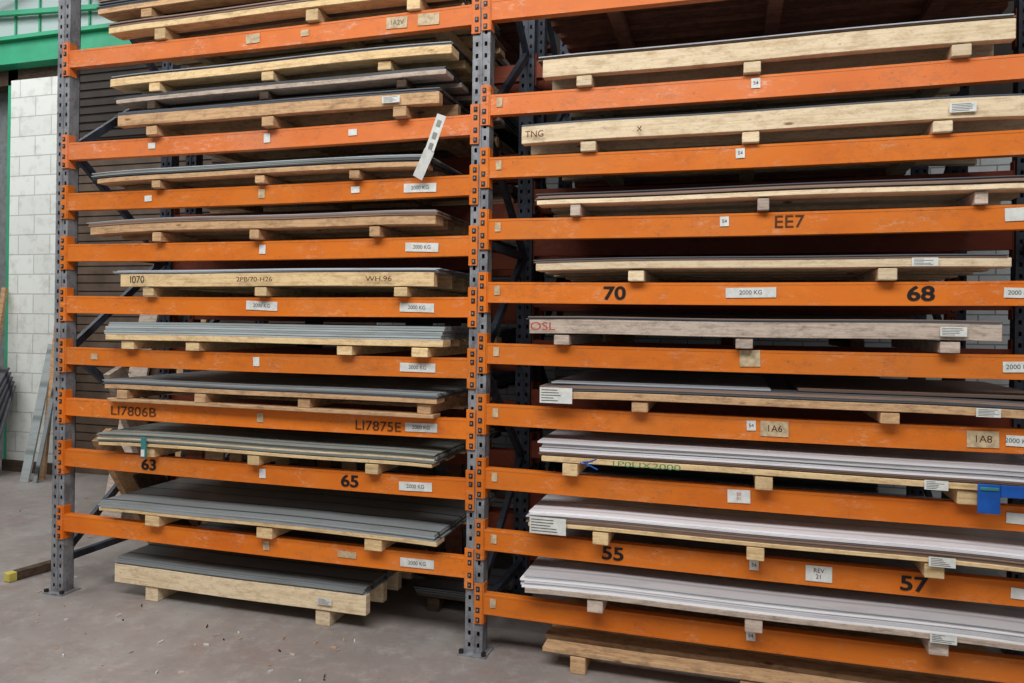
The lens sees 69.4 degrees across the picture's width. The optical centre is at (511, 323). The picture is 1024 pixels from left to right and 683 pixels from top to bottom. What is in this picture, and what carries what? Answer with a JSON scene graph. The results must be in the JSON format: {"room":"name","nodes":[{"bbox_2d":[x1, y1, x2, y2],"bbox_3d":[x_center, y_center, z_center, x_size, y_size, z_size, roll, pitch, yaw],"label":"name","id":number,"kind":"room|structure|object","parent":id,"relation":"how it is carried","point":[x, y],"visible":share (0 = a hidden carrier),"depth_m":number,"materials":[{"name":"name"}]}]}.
{"room":"warehouse","nodes":[
{"label":"warehouse","id":0,"kind":"room"},
{"bbox_2d":[0,93,7,459],"bbox_3d":[-7.490,-0.634,9.253,4.390,4.450,0.200,1,0,16],"label":"wall","id":1,"kind":"structure","parent":0,"point":[3,96],"depth_m":8.71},
{"bbox_2d":[2,76,57,474],"bbox_3d":[-5.137,-0.518,8.274,0.740,4.280,0.550,1,0,16],"label":"wall","id":2,"kind":"structure","parent":0,"point":[33,146],"depth_m":8.05,"materials":[{"name":"white brick"}]},
{"bbox_2d":[0,65,57,92],"bbox_3d":[-7.205,-2.771,8.865,5.100,0.170,0.200,1,0,16],"label":"trim","id":3,"kind":"structure","parent":2,"relation":"attached to","point":[46,71],"depth_m":8.23,"materials":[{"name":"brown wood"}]},
{"bbox_2d":[75,155,376,475],"bbox_3d":[-3.050,-0.105,7.590,3.660,3.510,0.060,1,0,16],"label":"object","id":4,"kind":"structure","parent":2,"relation":"in","point":[94,278],"depth_m":7.97,"materials":[{"name":"grey metal"}]},
{"bbox_2d":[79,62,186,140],"bbox_3d":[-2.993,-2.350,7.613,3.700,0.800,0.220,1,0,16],"label":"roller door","id":5,"kind":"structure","parent":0,"point":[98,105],"depth_m":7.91,"materials":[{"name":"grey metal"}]},
{"bbox_2d":[0,460,1005,682],"bbox_3d":[-1.275,1.723,4.601,19.000,0.100,15.000,1,0,16],"label":"floor","id":6,"kind":"structure","parent":0,"point":[399,640],"depth_m":3.96,"materials":[{"name":"concrete"}]},
{"bbox_2d":[0,288,15,440],"bbox_3d":[-5.694,0.621,7.740,0.610,2.020,0.750,1,0,16],"label":"sheets","id":7,"kind":"object","parent":6,"relation":"on","point":[7,387],"visible":1,"depth_m":7.90,"materials":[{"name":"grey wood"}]},
{"bbox_2d":[4,560,50,581],"bbox_3d":[-3.141,1.619,4.843,0.060,0.055,0.316,1,0,27],"label":"timber offcut","id":8,"kind":"object","parent":6,"relation":"on","point":[24,572],"visible":0.79,"depth_m":4.80,"materials":[{"name":"brown wood"}]},
{"bbox_2d":[20,331,53,482],"bbox_3d":[-4.862,0.476,7.728,0.250,2.304,0.385,1,0,16],"label":"bundle","id":9,"kind":"object","parent":6,"relation":"on","point":[45,392],"visible":0.67,"depth_m":7.69,"materials":[{"name":"grey metal"}]},
{"bbox_2d":[101,287,210,519],"bbox_3d":[-3.027,0.579,6.555,0.836,2.190,1.603,1,0,-10],"label":"boards","id":10,"kind":"object","parent":6,"relation":"on","point":[133,371],"visible":0.02,"depth_m":6.65,"materials":[{"name":"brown wood"}]},
{"bbox_2d":[20,497,354,681],"bbox_3d":[-2.927,1.648,5.321,4.976,0.010,2.802,1,0,16],"label":"debris","id":11,"kind":"object","parent":6,"relation":"on","point":[279,650],"visible":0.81,"depth_m":3.85,"materials":[{"name":"brown wood"}]},
{"bbox_2d":[114,521,427,625],"bbox_3d":[-1.479,1.549,4.665,1.693,0.243,0.894,1,0,16],"label":"pallet","id":12,"kind":"object","parent":6,"relation":"on","point":[335,591],"visible":0.73,"depth_m":4.31,"materials":[{"name":"brown wood"}]},
{"bbox_2d":[92,317,491,576],"bbox_3d":[-1.399,0.765,4.758,2.419,1.915,0.938,1,0,16],"label":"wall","id":13,"kind":"structure","parent":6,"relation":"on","point":[126,482],"depth_m":4.93,"materials":[{"name":"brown wood"}]},
{"bbox_2d":[414,568,507,611],"bbox_3d":[-0.288,1.619,4.502,0.476,0.134,0.468,1,0,16],"label":"pallet","id":14,"kind":"object","parent":6,"relation":"on","point":[439,590],"visible":0.46,"depth_m":4.35,"materials":[{"name":"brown wood"}]},
{"bbox_2d":[42,0,1023,682],"bbox_3d":[-0.033,-0.614,4.216,5.550,4.608,1.007,1,0,16],"label":"rack","id":15,"kind":"object","parent":6,"relation":"on","point":[991,227],"visible":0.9,"depth_m":3.79,"materials":[{"name":"orange metal"}]},
{"bbox_2d":[87,210,469,242],"bbox_3d":[-1.312,-0.529,4.561,2.246,0.135,1.021,1,0,16],"label":"pallet","id":16,"kind":"object","parent":15,"relation":"on","point":[386,223],"visible":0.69,"depth_m":4.14,"materials":[{"name":"brown wood"}]},
{"bbox_2d":[91,154,468,212],"bbox_3d":[-1.321,-0.830,4.574,2.174,0.116,1.035,1,0,16],"label":"pallet","id":17,"kind":"object","parent":15,"relation":"on","point":[376,167],"visible":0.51,"depth_m":4.15,"materials":[{"name":"brown wood"}]},
{"bbox_2d":[413,113,445,179],"bbox_3d":[-0.422,-0.893,3.756,0.201,0.323,0.031,1,0,36],"label":"paper tag","id":18,"kind":"object","parent":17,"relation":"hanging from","point":[427,154],"visible":1,"depth_m":3.75,"materials":[{"name":"white paper"}]},
{"bbox_2d":[96,422,496,474],"bbox_3d":[-1.279,0.719,4.557,2.151,0.133,1.047,1,0,16],"label":"pallet","id":19,"kind":"object","parent":15,"relation":"on","point":[380,453],"visible":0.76,"depth_m":4.14,"materials":[{"name":"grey wood"}]},
{"bbox_2d":[141,437,146,458],"bbox_3d":[-2.114,0.716,4.244,0.035,0.120,0.015,1,0,16],"label":"strap","id":20,"kind":"object","parent":19,"relation":"attached to","point":[143,439],"visible":1,"depth_m":4.24,"materials":[{"name":"plastic"}]},
{"bbox_2d":[98,477,495,551],"bbox_3d":[-1.275,1.120,4.552,2.163,0.126,1.032,1,0,16],"label":"pallet","id":21,"kind":"object","parent":15,"relation":"on","point":[383,520],"visible":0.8,"depth_m":4.25,"materials":[{"name":"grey wood"}]},
{"bbox_2d":[103,370,497,418],"bbox_3d":[-1.257,0.412,4.546,2.151,0.129,1.032,1,0,16],"label":"pallet","id":22,"kind":"object","parent":15,"relation":"on","point":[430,396],"visible":0.91,"depth_m":4.20,"materials":[{"name":"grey wood"}]},
{"bbox_2d":[104,322,502,357],"bbox_3d":[-1.227,0.086,4.540,2.131,0.160,1.036,1,0,16],"label":"pallet","id":23,"kind":"object","parent":15,"relation":"on","point":[423,341],"visible":0.94,"depth_m":4.07,"materials":[{"name":"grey wood"}]},
{"bbox_2d":[113,268,498,297],"bbox_3d":[-1.216,-0.222,4.529,2.054,0.151,1.043,1,0,16],"label":"pallet","id":24,"kind":"object","parent":15,"relation":"on","point":[284,282],"visible":0.99,"depth_m":4.13,"materials":[{"name":"yellow wood"}]},
{"bbox_2d":[108,0,505,67],"bbox_3d":[-1.223,-1.705,4.569,2.178,0.130,1.028,1,0,16],"label":"pallet","id":25,"kind":"object","parent":15,"relation":"on","point":[279,13],"visible":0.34,"depth_m":4.28,"materials":[{"name":"yellow wood"}]},
{"bbox_2d":[96,0,499,38],"bbox_3d":[-1.276,-1.852,4.589,2.214,0.149,1.026,1,0,16],"label":"pallet","id":26,"kind":"object","parent":25,"relation":"on","point":[112,10],"visible":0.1,"depth_m":4.34,"materials":[{"name":"brown wood"}]},
{"bbox_2d":[115,87,499,162],"bbox_3d":[-1.202,-1.149,4.541,2.050,0.142,1.031,1,0,16],"label":"pallet","id":27,"kind":"object","parent":15,"relation":"on","point":[404,104],"visible":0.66,"depth_m":4.19,"materials":[{"name":"brown wood"}]},
{"bbox_2d":[115,66,504,125],"bbox_3d":[-1.193,-1.275,4.540,2.107,0.094,1.034,1,0,16],"label":"pallet","id":28,"kind":"object","parent":27,"relation":"on","point":[441,76],"visible":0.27,"depth_m":4.07,"materials":[{"name":"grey wood"}]},
{"bbox_2d":[110,41,498,94],"bbox_3d":[-1.190,-1.388,4.540,2.181,0.118,1.044,1,0,16],"label":"pallet","id":29,"kind":"object","parent":28,"relation":"on","point":[433,54],"visible":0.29,"depth_m":4.06,"materials":[{"name":"yellow wood"}]},
{"bbox_2d":[526,316,1002,352],"bbox_3d":[1.193,0.048,3.825,2.053,0.141,1.053,1,0,16],"label":"pallet","id":30,"kind":"object","parent":15,"relation":"on","point":[907,334],"visible":1,"depth_m":3.34,"materials":[{"name":"grey wood"}]},
{"bbox_2d":[520,528,1023,656],"bbox_3d":[1.276,1.310,3.771,2.284,0.159,1.030,1,0,16],"label":"sheets","id":31,"kind":"object","parent":15,"relation":"on","point":[939,624],"visible":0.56,"depth_m":3.37,"materials":[{"name":"grey wood"}]},
{"bbox_2d":[522,93,1023,186],"bbox_3d":[1.265,-0.896,3.829,2.274,0.151,1.039,1,0,16],"label":"pallet","id":32,"kind":"object","parent":15,"relation":"on","point":[998,112],"visible":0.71,"depth_m":3.44,"materials":[{"name":"brown wood"}]},
{"bbox_2d":[534,254,1011,282],"bbox_3d":[1.226,-0.246,3.825,2.042,0.113,1.032,1,0,16],"label":"pallet","id":33,"kind":"object","parent":15,"relation":"on","point":[891,267],"visible":0.98,"depth_m":3.46,"materials":[{"name":"brown wood"}]},
{"bbox_2d":[526,472,1023,578],"bbox_3d":[1.296,0.996,3.767,2.275,0.139,1.046,1,0,16],"label":"pallet","id":34,"kind":"object","parent":15,"relation":"on","point":[932,548],"visible":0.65,"depth_m":3.37,"materials":[{"name":"yellow wood"}]},
{"bbox_2d":[538,13,1015,119],"bbox_3d":[1.250,-1.218,3.843,2.049,0.161,1.025,1,0,16],"label":"pallet","id":35,"kind":"object","parent":15,"relation":"on","point":[965,37],"visible":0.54,"depth_m":3.44,"materials":[{"name":"brown wood"}]},
{"bbox_2d":[535,175,1023,217],"bbox_3d":[1.288,-0.566,3.819,2.166,0.117,1.049,1,0,16],"label":"pallet","id":36,"kind":"object","parent":15,"relation":"on","point":[985,190],"visible":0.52,"depth_m":3.42,"materials":[{"name":"grey wood"}]},
{"bbox_2d":[548,0,1012,53],"bbox_3d":[1.356,-1.685,3.824,2.384,0.134,1.034,1,0,16],"label":"pallet","id":37,"kind":"object","parent":15,"relation":"on","point":[725,19],"visible":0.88,"depth_m":4.07,"materials":[{"name":"brown wood"}]},
{"bbox_2d":[538,429,1023,504],"bbox_3d":[1.330,0.670,3.778,2.219,0.165,1.041,1,0,16],"label":"pallet","id":38,"kind":"object","parent":15,"relation":"on","point":[958,474],"visible":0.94,"depth_m":3.35,"materials":[{"name":"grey wood"}]},
{"bbox_2d":[580,459,597,469],"bbox_3d":[0.364,0.668,3.510,0.089,0.054,0.012,1,0,16],"label":"strap","id":39,"kind":"object","parent":38,"relation":"attached to","point":[584,462],"visible":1,"depth_m":3.51,"materials":[{"name":"plastic"}]},
{"bbox_2d":[977,484,1023,514],"bbox_3d":[2.021,0.724,3.020,0.210,0.120,0.020,1,0,16],"label":"blue plastic sleeve","id":40,"kind":"object","parent":38,"relation":"attached to","point":[988,495],"visible":1,"depth_m":3.03,"materials":[{"name":"blue plastic"}]},
{"bbox_2d":[540,370,1023,423],"bbox_3d":[1.329,0.363,3.778,2.196,0.133,1.038,1,0,16],"label":"pallet","id":41,"kind":"object","parent":15,"relation":"on","point":[881,399],"visible":1,"depth_m":3.41,"materials":[{"name":"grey wood"}]},
{"bbox_2d":[181,18,968,562],"bbox_3d":[0.163,-0.612,5.325,5.300,4.608,1.007,1,0,16],"label":"rack","id":42,"kind":"object","parent":6,"relation":"on","point":[539,375],"visible":0.07,"depth_m":4.83,"materials":[{"name":"metal"}]},
{"bbox_2d":[211,141,517,184],"bbox_3d":[-1.007,-1.131,5.674,2.277,0.172,1.027,1,0,16],"label":"pallet","id":43,"kind":"object","parent":42,"relation":"on","point":[504,149],"visible":0.02,"depth_m":5.04,"materials":[{"name":"brown wood"}]},
{"bbox_2d":[209,184,547,217],"bbox_3d":[-0.993,-0.833,5.695,2.386,0.192,1.023,1,0,16],"label":"pallet","id":44,"kind":"object","parent":42,"relation":"on","point":[497,195],"visible":0.13,"depth_m":5.16,"materials":[{"name":"brown wood"}]},
{"bbox_2d":[258,279,509,297],"bbox_3d":[-0.978,-0.209,5.700,2.408,0.192,1.045,1,0,16],"label":"pallet","id":45,"kind":"object","parent":42,"relation":"on","point":[500,280],"visible":0.03,"depth_m":5.16,"materials":[{"name":"brown wood"}]},
{"bbox_2d":[225,454,545,498],"bbox_3d":[-0.963,1.121,5.696,2.300,0.192,1.038,1,0,16],"label":"pallet","id":46,"kind":"object","parent":42,"relation":"on","point":[441,468],"visible":0.05,"depth_m":5.27,"materials":[{"name":"brown wood"}]},
{"bbox_2d":[296,328,515,346],"bbox_3d":[-0.961,0.113,5.717,2.228,0.172,1.024,1,0,16],"label":"pallet","id":47,"kind":"object","parent":42,"relation":"on","point":[508,335],"visible":0.07,"depth_m":5.08,"materials":[{"name":"brown wood"}]},
{"bbox_2d":[440,415,506,437],"bbox_3d":[-0.975,0.744,5.708,2.118,0.151,1.029,1,0,16],"label":"pallet","id":48,"kind":"object","parent":42,"relation":"on","point":[498,428],"visible":0.09,"depth_m":4.99,"materials":[{"name":"brown wood"}]},
{"bbox_2d":[495,59,507,66],"bbox_3d":[-1.026,-1.714,5.703,2.214,0.212,1.032,1,0,16],"label":"pallet","id":49,"kind":"object","parent":42,"relation":"on","point":[498,62],"visible":0.02,"depth_m":5.03,"materials":[{"name":"brown wood"}]},
{"bbox_2d":[494,117,518,152],"bbox_3d":[-0.980,-1.349,5.721,2.236,0.212,1.040,1,0,16],"label":"pallet","id":50,"kind":"object","parent":42,"relation":"on","point":[508,133],"visible":0.07,"depth_m":5.21,"materials":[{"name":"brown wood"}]},
{"bbox_2d":[496,22,551,64],"bbox_3d":[-0.891,-2.150,5.696,2.248,0.132,1.023,1,0,16],"label":"pallet","id":51,"kind":"object","parent":42,"relation":"on","point":[508,38],"visible":0.11,"depth_m":5.58,"materials":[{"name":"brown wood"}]},
{"bbox_2d":[554,366,879,379],"bbox_3d":[1.348,0.365,5.015,1.935,0.171,1.043,1,0,16],"label":"pallet","id":52,"kind":"object","parent":42,"relation":"on","point":[561,372],"visible":0.18,"depth_m":4.61,"materials":[{"name":"brown wood"}]},
{"bbox_2d":[582,464,877,492],"bbox_3d":[1.386,1.001,4.980,1.798,0.171,1.017,1,0,16],"label":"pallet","id":53,"kind":"object","parent":42,"relation":"on","point":[680,474],"visible":0.14,"depth_m":4.48,"materials":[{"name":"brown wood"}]},
{"bbox_2d":[566,22,904,53],"bbox_3d":[1.459,-1.662,4.975,2.023,0.131,1.038,1,0,16],"label":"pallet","id":54,"kind":"object","parent":42,"relation":"on","point":[904,22],"visible":0.02,"depth_m":4.58,"materials":[{"name":"brown wood"}]},
{"bbox_2d":[563,311,914,346],"bbox_3d":[1.454,0.036,4.984,2.066,0.212,1.028,1,0,16],"label":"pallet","id":55,"kind":"object","parent":42,"relation":"on","point":[608,337],"visible":0.24,"depth_m":4.51,"materials":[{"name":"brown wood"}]},
{"bbox_2d":[599,280,909,282],"bbox_3d":[1.490,-0.262,4.992,1.953,0.190,1.022,1,0,16],"label":"pallet","id":56,"kind":"object","parent":42,"relation":"on","point":[895,280],"visible":0.02,"depth_m":4.51,"materials":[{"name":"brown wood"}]},
{"bbox_2d":[542,597,1002,682],"bbox_3d":[1.292,1.651,3.793,2.142,0.114,1.016,1,0,16],"label":"pallet","id":57,"kind":"object","parent":6,"relation":"on","point":[589,644],"visible":0.3,"depth_m":3.54,"materials":[{"name":"brown wood"}]},
{"bbox_2d":[377,0,1013,507],"bbox_3d":[3.667,-1.512,5.661,10.200,6.500,0.200,1,0,16],"label":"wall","id":58,"kind":"structure","parent":0,"point":[988,164],"depth_m":5.73,"materials":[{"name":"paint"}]},
{"bbox_2d":[0,0,116,36],"bbox_3d":[-5.294,-4.011,8.222,9.101,1.740,0.205,1,0,16],"label":"window","id":59,"kind":"structure","parent":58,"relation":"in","point":[17,17],"depth_m":8.29,"materials":[{"name":"grey"}]},
{"bbox_2d":[0,22,131,458],"bbox_3d":[-5.384,-0.761,8.238,9.000,4.760,0.360,1,0,16],"label":"trim","id":60,"kind":"structure","parent":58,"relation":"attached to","point":[36,49],"depth_m":8.09,"materials":[{"name":"green paint"}]}
]}

